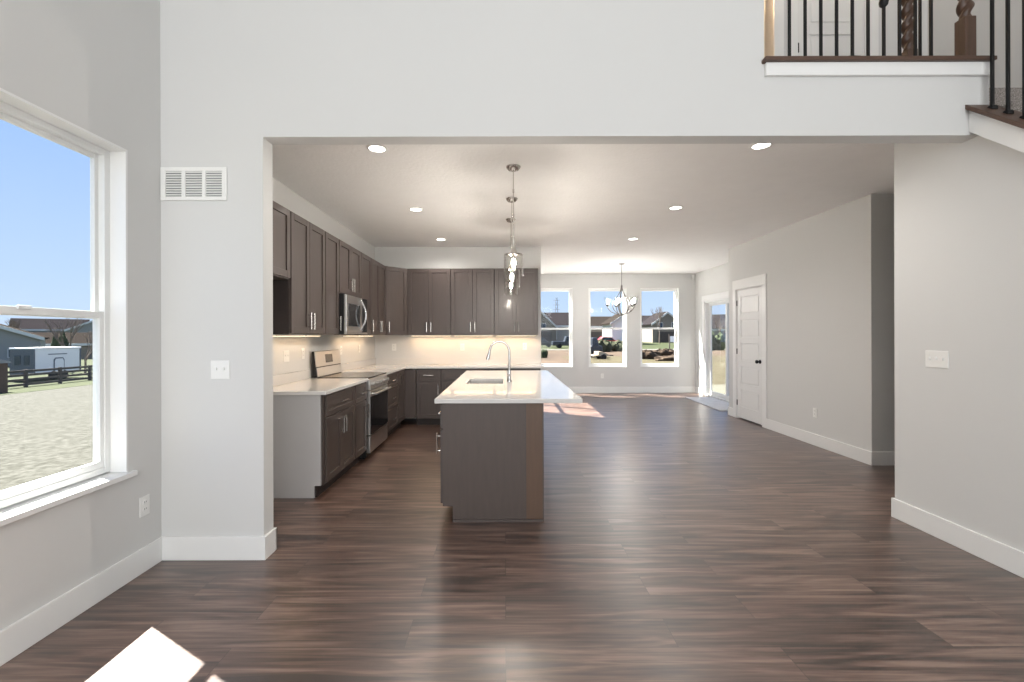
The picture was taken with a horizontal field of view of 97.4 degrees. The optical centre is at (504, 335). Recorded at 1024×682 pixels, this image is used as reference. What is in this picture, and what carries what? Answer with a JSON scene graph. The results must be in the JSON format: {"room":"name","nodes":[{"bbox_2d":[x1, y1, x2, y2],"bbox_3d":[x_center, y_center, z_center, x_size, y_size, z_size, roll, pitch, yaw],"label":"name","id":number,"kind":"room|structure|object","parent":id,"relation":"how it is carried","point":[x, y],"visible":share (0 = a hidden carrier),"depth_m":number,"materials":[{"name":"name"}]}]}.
{"room":"living room","nodes":[
{"label":"living room","id":0,"kind":"room"},
{"bbox_2d":[0,0,161,629],"bbox_3d":[-2.224,-1.409,-0.600,0.160,5.600,6.800,0,0,0],"label":"wall","id":1,"kind":"structure","parent":0,"point":[94,65],"depth_m":2.43,"materials":[{"name":"paint"}]},
{"bbox_2d":[0,88,137,526],"bbox_3d":[-2.205,-0.129,2.087,0.190,1.852,0.994,0,0,0],"label":"window","id":2,"kind":"structure","parent":1,"relation":"in","point":[108,311],"depth_m":2.50,"materials":[{"name":"white paint"}]},
{"bbox_2d":[0,537,161,665],"bbox_3d":[-2.129,1.318,-0.598,0.016,0.145,6.764,0,0,0],"label":"baseboard","id":3,"kind":"structure","parent":1,"relation":"attached to","point":[17,637],"depth_m":2.21,"materials":[{"name":"white paint"}]},
{"bbox_2d":[139,494,149,517],"bbox_3d":[-2.133,1.005,2.665,0.009,0.116,0.072,0,0,0],"label":"electrical outlet","id":4,"kind":"object","parent":1,"relation":"attached to","point":[144,502],"visible":1,"depth_m":2.66,"materials":[{"name":"white plastic"}]},
{"bbox_2d":[273,178,374,377],"bbox_3d":[-2.270,-0.054,5.308,0.160,2.890,4.785,0,0,0],"label":"wall","id":5,"kind":"structure","parent":0,"point":[284,196],"depth_m":5.15,"materials":[{"name":"paint"}]},
{"bbox_2d":[273,201,289,279],"bbox_3d":[-1.996,-0.785,3.400,0.388,0.600,0.930,0,0,0],"label":"upper cabinet","id":6,"kind":"object","parent":5,"relation":"attached to","point":[281,215],"visible":0.22,"depth_m":3.72,"materials":[{"name":"brown wood"}]},
{"bbox_2d":[273,369,310,385],"bbox_3d":[-2.177,0.422,4.430,0.020,0.100,1.190,0,0,0],"label":"backsplash","id":7,"kind":"structure","parent":5,"relation":"attached to","point":[280,379],"depth_m":4.57,"materials":[{"name":"tile"}]},
{"bbox_2d":[273,211,324,334],"bbox_3d":[-1.995,-0.550,4.238,0.388,1.070,0.744,0,0,0],"label":"upper cabinet","id":8,"kind":"object","parent":5,"relation":"attached to","point":[299,299],"visible":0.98,"depth_m":4.09,"materials":[{"name":"brown wood"}]},
{"bbox_2d":[323,231,340,334],"bbox_3d":[-1.995,-0.550,4.803,0.388,1.070,0.381,0,0,0],"label":"upper cabinet","id":9,"kind":"object","parent":5,"relation":"attached to","point":[332,318],"visible":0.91,"depth_m":4.80,"materials":[{"name":"brown wood"}]},
{"bbox_2d":[339,239,360,297],"bbox_3d":[-1.996,-0.781,5.376,0.388,0.607,0.762,0,0,0],"label":"upper cabinet","id":10,"kind":"object","parent":5,"relation":"attached to","point":[349,257],"visible":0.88,"depth_m":5.32,"materials":[{"name":"brown wood"}]},
{"bbox_2d":[339,293,366,333],"bbox_3d":[-1.939,-0.247,5.376,0.498,0.450,0.756,0,0,0],"label":"microwave","id":11,"kind":"object","parent":10,"relation":"attached to","point":[352,309],"visible":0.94,"depth_m":5.20,"materials":[{"name":"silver metal"}]},
{"bbox_2d":[338,252,373,334],"bbox_3d":[-1.995,-0.550,5.987,0.388,1.070,0.455,0,0,0],"label":"upper cabinet","id":12,"kind":"object","parent":5,"relation":"attached to","point":[366,261],"visible":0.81,"depth_m":6.05,"materials":[{"name":"brown wood"}]},
{"bbox_2d":[370,259,385,334],"bbox_3d":[-1.995,-0.550,6.592,0.388,1.070,0.752,0,0,0],"label":"upper cabinet","id":13,"kind":"object","parent":5,"relation":"attached to","point":[378,269],"visible":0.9,"depth_m":6.54,"materials":[{"name":"brown wood"}]},
{"bbox_2d":[375,247,540,357],"bbox_3d":[-0.792,-0.058,7.640,2.796,2.890,0.120,0,0,0],"label":"wall","id":14,"kind":"structure","parent":0,"point":[407,346],"depth_m":7.58,"materials":[{"name":"paint"}]},
{"bbox_2d":[385,266,406,334],"bbox_3d":[-1.880,-0.550,7.268,0.618,1.070,0.619,0,0,0],"label":"upper cabinet","id":15,"kind":"object","parent":14,"relation":"attached to","point":[396,278],"visible":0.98,"depth_m":7.10,"materials":[{"name":"brown wood"}]},
{"bbox_2d":[407,268,450,334],"bbox_3d":[-1.223,-0.552,7.385,0.700,1.070,0.386,0,0,0],"label":"upper cabinet","id":16,"kind":"object","parent":14,"relation":"attached to","point":[428,290],"visible":0.98,"depth_m":7.24,"materials":[{"name":"brown wood"}]},
{"bbox_2d":[451,268,494,334],"bbox_3d":[-0.521,-0.554,7.385,0.700,1.070,0.386,0,0,0],"label":"upper cabinet","id":17,"kind":"object","parent":14,"relation":"attached to","point":[472,289],"visible":0.99,"depth_m":7.24,"materials":[{"name":"brown wood"}]},
{"bbox_2d":[494,268,537,334],"bbox_3d":[0.182,-0.555,7.385,0.700,1.070,0.386,0,0,0],"label":"upper cabinet","id":18,"kind":"object","parent":14,"relation":"attached to","point":[515,314],"visible":0.92,"depth_m":7.24,"materials":[{"name":"brown wood"}]},
{"bbox_2d":[0,393,1023,681],"bbox_3d":[1.479,1.441,3.490,7.650,0.120,15.180,0,0,0],"label":"floor","id":19,"kind":"structure","parent":0,"point":[679,538],"depth_m":2.47,"materials":[{"name":"wood"}]},
{"bbox_2d":[273,386,354,497],"bbox_3d":[-1.844,0.948,4.244,0.683,0.884,0.780,0,0,0],"label":"base cabinet","id":20,"kind":"object","parent":19,"relation":"on","point":[314,435],"visible":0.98,"depth_m":3.85,"materials":[{"name":"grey wood"}]},
{"bbox_2d":[273,369,367,394],"bbox_3d":[-1.857,0.438,4.430,0.660,0.133,1.190,0,0,0],"label":"countertop","id":21,"kind":"structure","parent":20,"relation":"on","point":[299,382],"depth_m":4.37,"materials":[{"name":"white stone"}]},
{"bbox_2d":[312,350,391,458],"bbox_3d":[-1.803,0.782,5.415,0.713,1.215,0.765,0,0,0],"label":"range","id":22,"kind":"object","parent":19,"relation":"on","point":[328,362],"visible":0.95,"depth_m":5.30,"materials":[{"name":"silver metal"}]},
{"bbox_2d":[318,372,386,378],"bbox_3d":[-1.812,0.475,5.415,0.575,0.018,0.761,0,0,0],"label":"cooktop","id":23,"kind":"object","parent":22,"relation":"in","point":[370,375],"depth_m":5.36,"materials":[{"name":"black glass"}]},
{"bbox_2d":[348,382,368,469],"bbox_3d":[-1.835,0.948,4.827,0.664,0.884,0.381,0,0,0],"label":"base cabinet","id":24,"kind":"object","parent":19,"relation":"on","point":[360,404],"visible":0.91,"depth_m":4.83,"materials":[{"name":"brown wood"}]},
{"bbox_2d":[386,372,397,436],"bbox_3d":[-1.835,0.948,6.158,0.664,0.884,0.700,0,0,0],"label":"base cabinet","id":25,"kind":"object","parent":19,"relation":"on","point":[393,377],"visible":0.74,"depth_m":6.20,"materials":[{"name":"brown wood"}]},
{"bbox_2d":[340,358,543,374],"bbox_3d":[-0.793,0.435,6.692,2.788,0.133,1.772,0,0,0],"label":"countertop","id":26,"kind":"structure","parent":25,"relation":"on","point":[389,365],"depth_m":7.38,"materials":[{"name":"white stone"}]},
{"bbox_2d":[393,369,415,431],"bbox_3d":[-1.773,0.947,7.043,0.791,0.884,1.066,0,0,0],"label":"base cabinet","id":27,"kind":"object","parent":19,"relation":"on","point":[406,404],"visible":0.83,"depth_m":6.95,"materials":[{"name":"brown wood"}]},
{"bbox_2d":[416,369,440,424],"bbox_3d":[-1.180,0.946,7.244,0.385,0.884,0.664,0,0,0],"label":"base cabinet","id":28,"kind":"object","parent":19,"relation":"on","point":[428,381],"visible":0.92,"depth_m":6.96,"materials":[{"name":"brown wood"}]},
{"bbox_2d":[441,369,490,392],"bbox_3d":[-0.605,0.945,7.244,0.762,0.884,0.664,0,0,0],"label":"base cabinet","id":29,"kind":"object","parent":19,"relation":"on","point":[448,376],"visible":0.16,"depth_m":6.95,"materials":[{"name":"brown wood"}]},
{"bbox_2d":[436,403,543,521],"bbox_3d":[-0.123,0.943,4.710,0.825,0.884,2.720,0,0,0],"label":"kitchen island","id":30,"kind":"object","parent":19,"relation":"on","point":[492,454],"visible":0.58,"depth_m":3.36,"materials":[{"name":"brown wood"}]},
{"bbox_2d":[434,370,582,403],"bbox_3d":[0.026,0.483,4.718,1.100,0.033,2.765,0,0,0],"label":"island countertop","id":31,"kind":"structure","parent":30,"relation":"on","point":[526,386],"depth_m":3.92,"materials":[{"name":"white stone"}]},
{"bbox_2d":[486,340,511,381],"bbox_3d":[-0.063,0.256,4.567,0.267,0.422,0.121,0,0,0],"label":"faucet","id":32,"kind":"object","parent":31,"relation":"on","point":[498,341],"visible":1,"depth_m":4.59,"materials":[{"name":"silver metal"}]},
{"bbox_2d":[685,397,728,410],"bbox_3d":[4.261,1.367,9.135,0.655,0.013,1.770,0,0,0],"label":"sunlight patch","id":33,"kind":"object","parent":19,"relation":"on","point":[720,405],"visible":0.71,"depth_m":9.20,"materials":[{"name":"grey fabric"}]},
{"bbox_2d":[160,0,988,535],"bbox_3d":[0.881,-1.417,2.857,6.370,5.600,0.115,0,0,0],"label":"wall","id":34,"kind":"structure","parent":0,"point":[239,79],"depth_m":2.80,"materials":[{"name":"paint"}]},
{"bbox_2d":[160,167,226,200],"bbox_3d":[-1.932,-0.945,2.795,0.410,0.206,0.010,0,0,0],"label":"air vent","id":35,"kind":"object","parent":34,"relation":"in","point":[176,183],"visible":1,"depth_m":2.79,"materials":[{"name":"white plastic"}]},
{"bbox_2d":[161,527,276,560],"bbox_3d":[-1.810,1.317,2.857,0.653,0.145,0.147,0,0,0],"label":"baseboard","id":36,"kind":"structure","parent":34,"relation":"attached to","point":[173,547],"depth_m":2.78,"materials":[{"name":"white paint"}]},
{"bbox_2d":[211,360,229,378],"bbox_3d":[-1.770,0.209,2.792,0.118,0.116,0.016,0,0,0],"label":"light switch","id":37,"kind":"object","parent":34,"relation":"attached to","point":[220,369],"visible":1,"depth_m":2.79,"materials":[{"name":"white plastic"}]},
{"bbox_2d":[765,62,989,76],"bbox_3d":[2.313,-1.653,2.789,1.398,0.080,0.022,0,0,0],"label":"trim","id":38,"kind":"structure","parent":34,"relation":"attached to","point":[772,69],"depth_m":2.78,"materials":[{"name":"white paint"}]},
{"bbox_2d":[761,55,996,63],"bbox_3d":[2.307,-1.706,2.848,1.422,0.026,0.185,0,0,0],"label":"trim","id":39,"kind":"structure","parent":34,"relation":"attached to","point":[973,58],"depth_m":2.76,"materials":[{"name":"brown wood"}]},
{"bbox_2d":[788,0,790,55],"bbox_3d":[1.801,-2.153,2.850,0.015,0.869,0.015,0,0,0],"label":"baluster","id":40,"kind":"object","parent":39,"relation":"on","point":[789,1],"visible":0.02,"depth_m":2.84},
{"bbox_2d":[803,0,806,55],"bbox_3d":[1.900,-2.153,2.850,0.015,0.869,0.015,0,0,0],"label":"baluster","id":41,"kind":"object","parent":39,"relation":"on","point":[804,1],"visible":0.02,"depth_m":2.84,"materials":[{"name":"metal"}]},
{"bbox_2d":[819,0,822,55],"bbox_3d":[2.000,-2.154,2.850,0.015,0.869,0.015,0,0,0],"label":"baluster","id":42,"kind":"object","parent":39,"relation":"on","point":[820,1],"visible":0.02,"depth_m":2.84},
{"bbox_2d":[835,0,838,55],"bbox_3d":[2.099,-2.154,2.850,0.015,0.869,0.015,0,0,0],"label":"baluster","id":43,"kind":"object","parent":39,"relation":"on","point":[836,1],"visible":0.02,"depth_m":2.84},
{"bbox_2d":[850,0,853,55],"bbox_3d":[2.199,-2.154,2.850,0.015,0.869,0.015,0,0,0],"label":"baluster","id":44,"kind":"object","parent":39,"relation":"on","point":[851,1],"visible":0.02,"depth_m":2.84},
{"bbox_2d":[866,0,869,55],"bbox_3d":[2.299,-2.154,2.850,0.015,0.869,0.015,0,0,0],"label":"baluster","id":45,"kind":"object","parent":39,"relation":"on","point":[867,1],"visible":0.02,"depth_m":2.84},
{"bbox_2d":[878,0,888,55],"bbox_3d":[2.398,-2.155,2.850,0.052,0.869,0.051,0,0,0],"label":"baluster","id":46,"kind":"object","parent":39,"relation":"on","point":[882,4],"visible":0.74,"depth_m":2.84,"materials":[{"name":"metal"}]},
{"bbox_2d":[897,0,901,55],"bbox_3d":[2.498,-2.155,2.850,0.015,0.869,0.015,0,0,0],"label":"baluster","id":47,"kind":"object","parent":39,"relation":"on","point":[899,18],"visible":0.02,"depth_m":2.84,"materials":[{"name":"metal"}]},
{"bbox_2d":[913,0,916,55],"bbox_3d":[2.597,-2.155,2.850,0.015,0.869,0.015,0,0,0],"label":"baluster","id":48,"kind":"object","parent":39,"relation":"on","point":[914,1],"visible":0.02,"depth_m":2.84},
{"bbox_2d":[929,0,932,55],"bbox_3d":[2.697,-2.155,2.850,0.015,0.869,0.015,0,0,0],"label":"baluster","id":49,"kind":"object","parent":39,"relation":"on","point":[930,1],"visible":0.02,"depth_m":2.84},
{"bbox_2d":[954,0,975,55],"bbox_3d":[2.919,-2.246,2.855,0.096,1.050,0.096,0,0,0],"label":"newel post","id":50,"kind":"object","parent":39,"relation":"on","point":[965,27],"visible":0.94,"depth_m":2.83,"materials":[{"name":"brown wood"}]},
{"bbox_2d":[272,143,893,273],"bbox_3d":[1.471,-1.549,6.997,7.650,0.080,8.165,0,0,0],"label":"ceiling","id":51,"kind":"structure","parent":0,"point":[581,204],"depth_m":4.71,"materials":[{"name":"paint"}]},
{"bbox_2d":[366,145,387,152],"bbox_3d":[-1.024,-1.498,3.600,0.172,0.008,0.172,0,0,0],"label":"recessed light","id":52,"kind":"object","parent":51,"relation":"in","point":[373,148],"visible":0.93,"depth_m":3.60,"materials":[{"name":"white plastic"}]},
{"bbox_2d":[504,197,519,287],"bbox_3d":[0.075,-1.017,4.930,0.172,0.974,0.172,0,0,0],"label":"pendant light","id":53,"kind":"object","parent":51,"relation":"hanging from","point":[511,268],"visible":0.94,"depth_m":4.92,"materials":[{"name":"silver metal"}]},
{"bbox_2d":[504,164,522,277],"bbox_3d":[0.075,-1.017,4.000,0.172,0.974,0.172,0,0,0],"label":"pendant light","id":54,"kind":"object","parent":51,"relation":"hanging from","point":[513,168],"visible":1,"depth_m":3.99,"materials":[{"name":"silver metal"}]},
{"bbox_2d":[606,263,635,315],"bbox_3d":[2.424,-0.956,9.414,0.701,1.110,0.699,0,0,0],"label":"chandelier","id":55,"kind":"object","parent":51,"relation":"hanging from","point":[621,264],"visible":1,"depth_m":9.39,"materials":[{"name":"silver metal"}]},
{"bbox_2d":[541,274,694,386],"bbox_3d":[2.308,-0.066,11.005,4.617,2.890,0.150,0,0,0],"label":"wall","id":56,"kind":"structure","parent":0,"point":[580,374],"depth_m":10.93,"materials":[{"name":"paint"}]},
{"bbox_2d":[541,288,572,366],"bbox_3d":[1.179,-0.203,11.005,0.930,1.920,0.150,0,0,0],"label":"window","id":57,"kind":"structure","parent":56,"relation":"in","point":[570,290],"depth_m":11.01,"materials":[{"name":"white paint"}]},
{"bbox_2d":[588,288,626,366],"bbox_3d":[2.494,-0.206,11.005,0.930,1.920,0.150,0,0,0],"label":"window","id":58,"kind":"structure","parent":56,"relation":"in","point":[624,301],"depth_m":11.01,"materials":[{"name":"white paint"}]},
{"bbox_2d":[568,387,694,392],"bbox_3d":[2.312,1.307,10.922,4.617,0.145,0.016,0,0,0],"label":"baseboard","id":59,"kind":"structure","parent":56,"relation":"attached to","point":[574,389],"depth_m":10.91,"materials":[{"name":"white paint"}]},
{"bbox_2d":[640,288,678,366],"bbox_3d":[3.755,-0.209,11.005,0.940,1.920,0.150,0,0,0],"label":"window","id":60,"kind":"structure","parent":56,"relation":"in","point":[676,290],"depth_m":11.01,"materials":[{"name":"white paint"}]},
{"bbox_2d":[695,263,728,387],"bbox_3d":[4.683,-0.072,9.460,0.133,2.890,3.240,0,0,0],"label":"wall","id":61,"kind":"structure","parent":0,"point":[714,280],"depth_m":10.57,"materials":[{"name":"paint"}]},
{"bbox_2d":[702,291,728,401],"bbox_3d":[4.673,0.223,9.485,0.155,2.300,2.050,0,0,0],"label":"door","id":62,"kind":"structure","parent":61,"relation":"in","point":[708,301],"depth_m":10.30,"materials":[{"name":"white paint"}]},
{"bbox_2d":[729,248,732,407],"bbox_3d":[4.325,-0.071,7.780,0.850,2.890,0.120,0,0,0],"label":"wall","id":63,"kind":"structure","parent":0,"point":[730,249],"depth_m":7.78,"materials":[{"name":"paint"}]},
{"bbox_2d":[732,197,862,448],"bbox_3d":[3.960,-0.070,6.315,0.120,2.890,2.810,0,0,0],"label":"wall","id":64,"kind":"structure","parent":0,"point":[812,266],"depth_m":5.68,"materials":[{"name":"paint"}]},
{"bbox_2d":[732,274,766,427],"bbox_3d":[3.928,0.223,7.187,0.186,2.305,0.974,0,0,0],"label":"door","id":65,"kind":"structure","parent":64,"relation":"in","point":[749,294],"depth_m":7.16,"materials":[{"name":"white paint"}]},
{"bbox_2d":[695,387,872,465],"bbox_3d":[4.254,1.302,7.844,0.733,0.145,6.140,0,0,0],"label":"baseboard","id":66,"kind":"structure","parent":64,"relation":"attached to","point":[859,454],"depth_m":5.54,"materials":[{"name":"white paint"}]},
{"bbox_2d":[766,0,927,55],"bbox_3d":[2.618,-2.907,4.260,2.650,2.630,0.120,0,0,0],"label":"wall","id":67,"kind":"structure","parent":0,"point":[891,8],"depth_m":4.20,"materials":[{"name":"paint"}]},
{"bbox_2d":[773,0,783,55],"bbox_3d":[2.293,-2.703,4.590,0.600,2.200,0.820,0,0,0],"label":"door","id":68,"kind":"structure","parent":67,"relation":"in","point":[778,5],"depth_m":4.18,"materials":[{"name":"white paint"}]},
{"bbox_2d":[786,0,878,55],"bbox_3d":[3.048,-2.722,4.237,0.850,2.235,0.167,0,0,0],"label":"door","id":69,"kind":"structure","parent":67,"relation":"in","point":[796,5],"depth_m":4.20,"materials":[{"name":"white paint"}]},
{"bbox_2d":[862,194,894,451],"bbox_3d":[4.550,-0.071,4.850,1.300,2.890,0.120,0,0,0],"label":"wall","id":70,"kind":"structure","parent":0,"point":[878,348],"depth_m":4.79,"materials":[{"name":"paint"}]},
{"bbox_2d":[873,452,894,465],"bbox_3d":[4.553,1.301,4.782,1.300,0.145,0.016,0,0,0],"label":"baseboard","id":71,"kind":"structure","parent":70,"relation":"attached to","point":[879,458],"depth_m":4.77,"materials":[{"name":"white paint"}]},
{"bbox_2d":[894,136,1023,551],"bbox_3d":[3.000,-0.068,1.610,0.080,2.890,3.620,0,0,0],"label":"wall","id":72,"kind":"structure","parent":0,"point":[959,207],"depth_m":2.91,"materials":[{"name":"paint"}]},
{"bbox_2d":[925,350,948,368],"bbox_3d":[2.952,0.160,3.082,0.016,0.116,0.164,0,0,0],"label":"light switch","id":73,"kind":"object","parent":72,"relation":"attached to","point":[935,359],"visible":1,"depth_m":3.07,"materials":[{"name":"white plastic"}]},
{"bbox_2d":[891,498,1023,577],"bbox_3d":[3.003,1.305,1.618,0.112,0.145,3.636,0,0,0],"label":"baseboard","id":74,"kind":"structure","parent":72,"relation":"attached to","point":[1011,559],"depth_m":2.90,"materials":[{"name":"white paint"}]},
{"bbox_2d":[965,105,1023,128],"bbox_3d":[2.967,-0.150,1.300,0.206,2.577,3.000,0,0,0],"label":"trim","id":75,"kind":"structure","parent":72,"relation":"attached to","point":[997,114],"depth_m":2.64,"materials":[{"name":"brown wood"}]},
{"bbox_2d":[987,0,997,108],"bbox_3d":[2.955,-1.834,2.730,0.036,0.929,0.036,0,0,0],"label":"baluster","id":76,"kind":"object","parent":75,"relation":"on","point":[992,19],"visible":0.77,"depth_m":2.72,"materials":[{"name":"metal"}]},
{"bbox_2d":[1003,0,1013,113],"bbox_3d":[2.956,-1.762,2.645,0.036,0.929,0.036,0,0,0],"label":"baluster","id":77,"kind":"object","parent":75,"relation":"on","point":[1008,110],"visible":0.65,"depth_m":2.64,"materials":[{"name":"metal"}]},
{"bbox_2d":[1019,0,1023,118],"bbox_3d":[2.956,-1.690,2.560,0.036,0.929,0.036,0,0,0],"label":"baluster","id":78,"kind":"object","parent":75,"relation":"on","point":[1022,116],"visible":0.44,"depth_m":2.56,"materials":[{"name":"metal"}]},
{"bbox_2d":[969,111,1023,152],"bbox_3d":[2.925,-0.065,1.300,0.070,2.688,3.000,0,0,0],"label":"trim","id":79,"kind":"structure","parent":72,"relation":"attached to","point":[1011,136],"depth_m":2.64,"materials":[{"name":"white paint"}]},
{"bbox_2d":[927,0,1021,87],"bbox_3d":[4.006,-1.425,0.160,0.120,5.600,8.320,0,0,0],"label":"wall","id":80,"kind":"structure","parent":0,"point":[945,16],"depth_m":3.68,"materials":[{"name":"paint"}]},
{"bbox_2d":[989,88,1021,105],"bbox_3d":[3.491,-1.515,2.915,0.910,0.182,0.030,0,0,0],"label":"carpet","id":81,"kind":"structure","parent":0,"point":[1015,93],"depth_m":2.90,"materials":[{"name":"grey carpet"}]},
{"bbox_3d":[2.681,-1.598,3.565,2.530,0.012,1.270,0,0,0],"label":"floor","id":82,"kind":"structure","parent":0,"visible":0},
{"bbox_2d":[901,0,917,55],"bbox_3d":[2.869,-2.209,3.200,0.096,1.210,0.096,0,0,0],"label":"newel post","id":83,"kind":"object","parent":82,"relation":"on","point":[907,10],"visible":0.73,"depth_m":3.18,"materials":[{"name":"brown wood"}]},
{"bbox_2d":[918,0,921,55],"bbox_3d":[2.970,-2.115,3.220,0.036,1.019,0.036,0,0,0],"label":"baluster","id":84,"kind":"object","parent":82,"relation":"on","point":[919,1],"visible":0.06,"depth_m":3.21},
{"label":"outside","id":85,"kind":"structure","parent":0,"visible":0},
{"bbox_2d":[0,356,92,394],"bbox_3d":[-74.991,3.798,30.000,90.000,0.325,120.000,0,0,0],"label":"grass","id":86,"kind":"structure","parent":85,"point":[38,387],"depth_m":35.93,"materials":[{"name":"plant"}]},
{"bbox_2d":[0,359,10,392],"bbox_3d":[-33.394,2.596,28.850,1.800,2.250,1.500,0,0,0],"label":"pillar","id":87,"kind":"structure","parent":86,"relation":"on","point":[3,363],"depth_m":29.25,"materials":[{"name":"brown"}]},
{"bbox_2d":[0,324,48,365],"bbox_3d":[-69.382,0.999,60.633,10.800,5.920,10.870,0,0,-43],"label":"house","id":88,"kind":"structure","parent":86,"relation":"on","point":[10,337],"depth_m":58.84,"materials":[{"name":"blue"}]},
{"bbox_2d":[9,347,80,379],"bbox_3d":[-40.994,2.438,39.725,2.100,2.860,5.450,0,0,0],"label":"trailer","id":89,"kind":"object","parent":86,"relation":"on","point":[29,358],"visible":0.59,"depth_m":39.17,"materials":[{"name":"white metal"}]},
{"bbox_2d":[8,365,92,386],"bbox_3d":[-35.992,3.250,36.500,0.180,1.450,23.000,0,0,0],"label":"rail fence","id":90,"kind":"object","parent":86,"relation":"on","point":[59,372],"visible":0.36,"depth_m":35.49,"materials":[{"name":"wood"}]},
{"bbox_2d":[50,331,68,346],"bbox_3d":[-50.004,1.623,50.639,1.722,4.673,1.597,0,0,0],"label":"evergreen shrub","id":91,"kind":"object","parent":86,"relation":"on","point":[54,343],"visible":0.23,"depth_m":50.23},
{"bbox_2d":[32,332,92,358],"bbox_3d":[-78.702,1.672,76.905,12.800,4.620,8.860,0,0,-43],"label":"house","id":92,"kind":"structure","parent":86,"relation":"on","point":[78,340],"depth_m":77.27,"materials":[{"name":"beige"}]},
{"bbox_2d":[43,318,83,346],"bbox_3d":[-47.161,0.831,47.980,4.346,6.151,2.599,0,0,-13],"label":"bare tree","id":93,"kind":"object","parent":86,"relation":"on","point":[61,343],"visible":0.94,"depth_m":47.97,"materials":[{"name":"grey plant"}]},
{"bbox_2d":[79,331,92,372],"bbox_3d":[-41.351,1.520,45.240,2.146,4.756,2.297,0,0,36],"label":"bare tree","id":94,"kind":"object","parent":86,"relation":"on","point":[90,335],"visible":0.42,"depth_m":44.69,"materials":[{"name":"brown plant"}]},
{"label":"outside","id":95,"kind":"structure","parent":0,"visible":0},
{"bbox_2d":[0,384,92,490],"bbox_3d":[-19.143,2.708,30.000,33.700,2.250,120.000,0,0,0],"label":"lawn","id":96,"kind":"structure","parent":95,"point":[44,433],"depth_m":10.99,"materials":[{"name":"plant"}]},
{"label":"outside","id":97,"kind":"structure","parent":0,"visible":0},
{"bbox_2d":[561,356,725,384],"bbox_3d":[32.479,1.744,26.800,55.050,0.001,26.400,0,0,0],"label":"grass","id":98,"kind":"structure","parent":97,"point":[718,362],"depth_m":30.62,"materials":[{"name":"plant"}]},
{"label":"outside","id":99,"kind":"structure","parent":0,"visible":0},
{"bbox_2d":[541,350,725,363],"bbox_3d":[58.704,1.711,15.000,122.600,0.006,90.000,0,0,0],"label":"dirt","id":100,"kind":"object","parent":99,"point":[554,356],"visible":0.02,"depth_m":43.83,"materials":[{"name":"soil"}]},
{"bbox_2d":[591,338,602,356],"bbox_3d":[7.202,0.987,38.800,1.704,1.700,1.800,0,0,-29],"label":"utility vehicle","id":101,"kind":"object","parent":100,"relation":"on","point":[595,346],"visible":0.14,"depth_m":38.04,"materials":[{"name":"paint"}]},
{"bbox_2d":[598,339,611,351],"bbox_3d":[11.104,1.103,51.925,2.432,1.627,2.119,0,0,0],"label":"bush","id":102,"kind":"object","parent":100,"relation":"on","point":[606,345],"visible":0.47,"depth_m":51.50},
{"bbox_2d":[610,340,622,351],"bbox_3d":[13.233,1.105,53.530,2.554,1.613,1.893,0,0,24],"label":"mound","id":103,"kind":"object","parent":100,"relation":"on","point":[617,346],"visible":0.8,"depth_m":52.93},
{"bbox_2d":[642,349,659,358],"bbox_3d":[11.141,1.487,35.142,1.920,0.901,0.994,0,0,-17],"label":"pile","id":104,"kind":"object","parent":100,"relation":"on","point":[646,354],"visible":0.66,"depth_m":34.83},
{"bbox_2d":[654,348,673,355],"bbox_3d":[12.642,1.456,36.405,2.473,0.955,1.111,0,0,0],"label":"pile","id":105,"kind":"object","parent":100,"relation":"on","point":[665,351],"visible":0.42,"depth_m":35.95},
{"bbox_2d":[712,330,725,349],"bbox_3d":[25.962,0.561,56.615,3.110,2.618,3.087,0,0,32],"label":"bush","id":106,"kind":"object","parent":100,"relation":"on","point":[718,343],"visible":0.33,"depth_m":56.10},
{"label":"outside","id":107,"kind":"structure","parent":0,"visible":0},
{"bbox_2d":[92,342,725,355],"bbox_3d":[40.006,2.540,160.000,320.000,2.300,200.000,0,0,0],"label":"lawn","id":108,"kind":"structure","parent":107,"point":[645,345],"depth_m":71.48,"materials":[{"name":"plant"}]},
{"bbox_2d":[9,318,89,331],"bbox_3d":[-112.048,-0.095,111.271,13.800,8.320,9.860,0,0,-43],"label":"house","id":109,"kind":"structure","parent":108,"relation":"on","point":[27,324],"depth_m":108.29,"materials":[{"name":"brown"}]},
{"bbox_2d":[64,320,92,352],"bbox_3d":[-99.044,-0.027,109.267,11.800,8.120,9.870,0,0,-43],"label":"house","id":110,"kind":"structure","parent":108,"relation":"on","point":[88,326],"depth_m":104.55,"materials":[{"name":"grey"}]},
{"bbox_2d":[541,311,568,341],"bbox_3d":[6.996,-1.762,94.465,13.800,6.520,13.870,0,0,0],"label":"house","id":111,"kind":"structure","parent":108,"relation":"on","point":[548,320],"depth_m":91.95,"materials":[{"name":"grey"}]},
{"bbox_2d":[551,336,568,347],"bbox_3d":[9.602,0.901,66.000,5.400,1.700,1.800,0,0,0],"label":"pickup truck","id":112,"kind":"object","parent":108,"relation":"on","point":[558,344],"visible":0.42,"depth_m":65.12,"materials":[{"name":"paint"}]},
{"bbox_2d":[591,316,611,338],"bbox_3d":[19.197,-1.413,98.470,10.300,5.720,9.860,0,0,0],"label":"house","id":113,"kind":"structure","parent":108,"relation":"on","point":[596,321],"depth_m":94.36,"materials":[{"name":"beige"}]},
{"bbox_2d":[600,314,642,340],"bbox_3d":[22.297,-1.411,86.965,6.000,5.920,8.870,0,0,0],"label":"house","id":114,"kind":"structure","parent":108,"relation":"on","point":[615,321],"depth_m":83.00,"materials":[{"name":"white"}]},
{"bbox_2d":[642,311,673,342],"bbox_3d":[34.595,-1.911,99.965,7.000,6.620,8.870,0,0,0],"label":"house","id":115,"kind":"structure","parent":108,"relation":"on","point":[667,321],"depth_m":96.01,"materials":[{"name":"beige"}]},
{"bbox_2d":[712,314,725,343],"bbox_3d":[43.224,-1.373,87.575,12.800,5.720,8.860,0,0,26],"label":"house","id":116,"kind":"structure","parent":108,"relation":"on","point":[721,316],"depth_m":85.40,"materials":[{"name":"grey"}]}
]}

